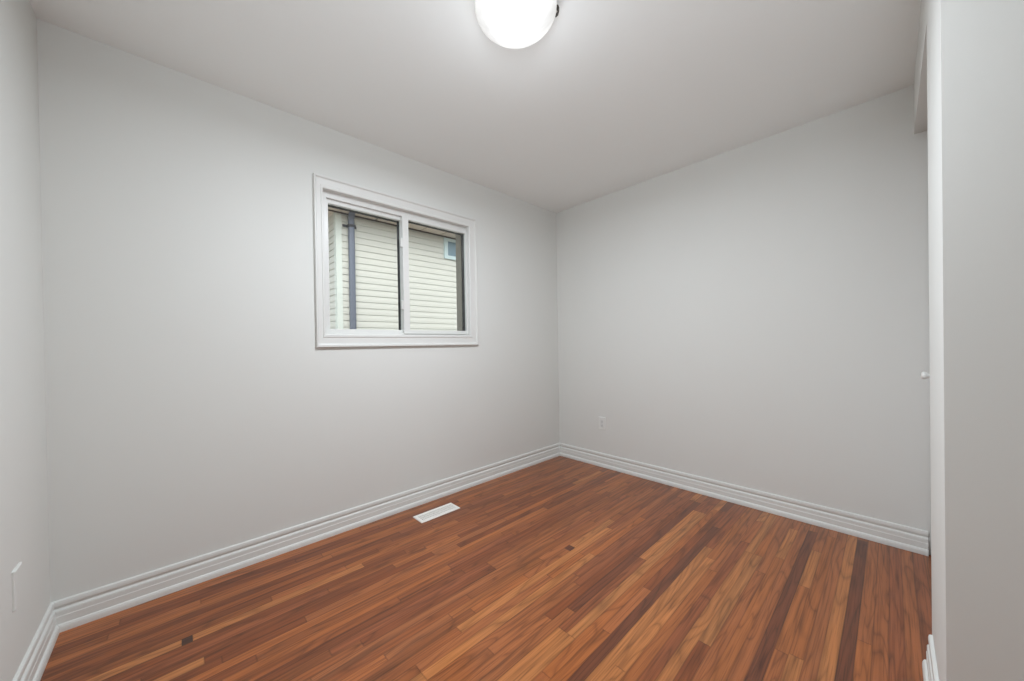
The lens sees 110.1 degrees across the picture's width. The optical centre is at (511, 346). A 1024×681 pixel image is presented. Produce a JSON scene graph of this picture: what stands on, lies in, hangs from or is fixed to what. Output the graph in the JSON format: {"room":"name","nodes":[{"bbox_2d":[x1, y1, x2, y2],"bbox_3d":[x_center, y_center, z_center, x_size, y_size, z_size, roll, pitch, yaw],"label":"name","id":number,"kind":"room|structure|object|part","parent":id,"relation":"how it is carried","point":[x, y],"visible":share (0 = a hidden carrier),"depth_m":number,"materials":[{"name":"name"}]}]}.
{"room":"empty bedroom","nodes":[
{"label":"empty bedroom","id":0,"kind":"room"},
{"bbox_2d":[0,0,50,680],"bbox_3d":[-0.319,-0.093,-0.296,0.120,2.440,4.606,-1,0,-43],"label":"wall","id":1,"kind":"structure","parent":0,"point":[24,514],"depth_m":1.21,"materials":[{"name":"paint"}]},
{"bbox_2d":[11,562,22,611],"bbox_3d":[-1.556,0.753,1.128,0.007,0.120,0.076,-1,0,-43],"label":"blank wall plate","id":2,"kind":"object","parent":1,"relation":"attached to","point":[17,573],"visible":1,"depth_m":1.12,"materials":[{"name":"paint"}]},
{"bbox_2d":[13,603,59,680],"bbox_3d":[-0.677,1.069,0.215,0.024,0.121,3.356,-1,0,-43],"label":"baseboard","id":3,"kind":"structure","parent":1,"relation":"attached to","point":[32,667],"depth_m":1.26,"materials":[{"name":"paint"}]},
{"bbox_2d":[37,19,559,601],"bbox_3d":[-0.723,-0.104,2.550,3.438,2.440,0.090,-1,0,-43],"label":"wall","id":4,"kind":"structure","parent":0,"point":[194,408],"depth_m":1.79,"materials":[{"name":"paint"}]},
{"bbox_2d":[51,443,559,631],"bbox_3d":[-0.665,1.055,2.516,3.198,0.121,0.024,-1,0,-43],"label":"baseboard","id":5,"kind":"structure","parent":4,"relation":"attached to","point":[76,610],"depth_m":1.88,"materials":[{"name":"paint"}]},
{"bbox_2d":[313,173,478,347],"bbox_3d":[-0.765,-0.513,2.549,1.190,1.015,0.183,-1,0,-43],"label":"window","id":6,"kind":"structure","parent":4,"relation":"in","point":[327,191],"depth_m":2.49,"materials":[{"name":"paint"}]},
{"bbox_3d":[-0.955,-0.501,2.363,0.532,0.824,0.026,-1,0,-43],"label":"sash","id":7,"kind":"part","parent":6,"relation":"part of","materials":[{"name":"plastic"}]},
{"bbox_3d":[-0.561,-0.510,2.693,0.550,0.824,0.026,-1,0,-43],"label":"sash","id":8,"kind":"part","parent":6,"relation":"part of","materials":[{"name":"plastic"}]},
{"bbox_3d":[-0.815,-0.511,2.579,1.079,0.876,0.072,-1,0,-43],"label":"exterior trim","id":9,"kind":"part","parent":6,"relation":"part of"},
{"bbox_2d":[29,0,920,212],"bbox_3d":[0.798,-1.399,0.907,3.438,0.120,4.806,-1,0,-43],"label":"ceiling","id":10,"kind":"structure","parent":0,"point":[616,95],"depth_m":1.72,"materials":[{"name":"white paint"}]},
{"bbox_2d":[475,0,558,48],"bbox_3d":[0.014,-1.271,1.373,0.318,0.115,0.320,-1,0,-43],"label":"ceiling light","id":11,"kind":"object","parent":10,"relation":"attached to","point":[513,24],"visible":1,"depth_m":1.35,"materials":[{"name":"white glass"}]},
{"bbox_2d":[40,456,931,680],"bbox_3d":[0.881,1.161,0.864,3.418,0.120,4.692,-1,0,-43],"label":"floor","id":12,"kind":"structure","parent":0,"point":[560,568],"depth_m":1.54,"materials":[{"name":"brown wood"}]},
{"bbox_2d":[413,503,459,522],"bbox_3d":[-0.498,1.111,2.405,0.296,0.006,0.115,-1,0,-43],"label":"floor vent","id":13,"kind":"object","parent":12,"relation":"in","point":[434,513],"visible":1,"depth_m":2.39,"materials":[{"name":"metal"}]},
{"bbox_2d":[419,505,454,519],"bbox_3d":[-0.498,1.110,2.405,0.249,0.004,0.068,-1,0,-43],"label":"grille","id":14,"kind":"object","parent":13,"relation":"attached to","point":[433,513],"depth_m":2.40,"materials":[{"name":"metal"}]},
{"bbox_2d":[556,85,930,554],"bbox_3d":[2.095,-0.146,1.980,0.120,2.440,4.606,-1,0,-43],"label":"wall","id":15,"kind":"structure","parent":0,"point":[755,315],"depth_m":2.32,"materials":[{"name":"paint"}]},
{"bbox_2d":[599,417,605,429],"bbox_3d":[0.826,0.695,3.252,0.008,0.117,0.072,-1,0,-43],"label":"wall outlet","id":16,"kind":"object","parent":15,"relation":"attached to","point":[602,420],"visible":1,"depth_m":3.25,"materials":[{"name":"plastic"}]},
{"bbox_2d":[560,443,928,555],"bbox_3d":[1.315,1.022,2.728,0.024,0.121,2.432,-1,0,-43],"label":"baseboard","id":17,"kind":"structure","parent":15,"relation":"attached to","point":[915,540],"depth_m":2.32,"materials":[{"name":"paint"}]},
{"bbox_2d":[914,0,1023,680],"bbox_3d":[1.924,-0.137,1.031,1.430,2.440,0.960,-1,0,-43],"label":"wall","id":18,"kind":"structure","parent":0,"point":[969,74],"depth_m":0.86,"materials":[{"name":"paint"}]},
{"bbox_2d":[921,372,929,379],"bbox_3d":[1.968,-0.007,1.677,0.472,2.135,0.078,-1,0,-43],"label":"door knob","id":19,"kind":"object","parent":18,"relation":"in","point":[924,375],"depth_m":1.56,"materials":[{"name":"paint"}]},
{"bbox_2d":[922,634,938,680],"bbox_3d":[1.238,1.033,1.050,0.470,0.121,0.024,-1,0,-43],"label":"baseboard","id":20,"kind":"structure","parent":18,"relation":"attached to","point":[929,665],"depth_m":1.15,"materials":[{"name":"paint"}]},
{"label":"outside","id":21,"kind":"structure","parent":0,"visible":0},
{"bbox_3d":[-7.461,2.196,15.256,38.000,0.300,27.534,-1,0,-43],"label":"ground","id":22,"kind":"structure","parent":21,"visible":0},
{"bbox_2d":[328,207,456,330],"bbox_3d":[-1.637,-0.889,10.764,10.118,5.738,7.700,-1,0,-43],"label":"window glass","id":23,"kind":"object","parent":22,"relation":"on","point":[363,271],"visible":0.19,"depth_m":5.65,"materials":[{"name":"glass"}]},
{"bbox_3d":[-2.506,0.034,5.233,0.080,3.988,0.095,-1,0,-43],"label":"corner post","id":24,"kind":"part","parent":23,"relation":"part of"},
{"bbox_3d":[-1.624,-2.014,10.745,9.850,0.048,7.560,-1,0,-43],"label":"frieze trim","id":25,"kind":"part","parent":23,"relation":"part of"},
{"bbox_3d":[-0.902,-1.782,6.697,0.710,0.270,0.009,-1,0,-43],"label":"pane","id":26,"kind":"part","parent":23,"relation":"part of","materials":[{"name":"glass"}]}
]}

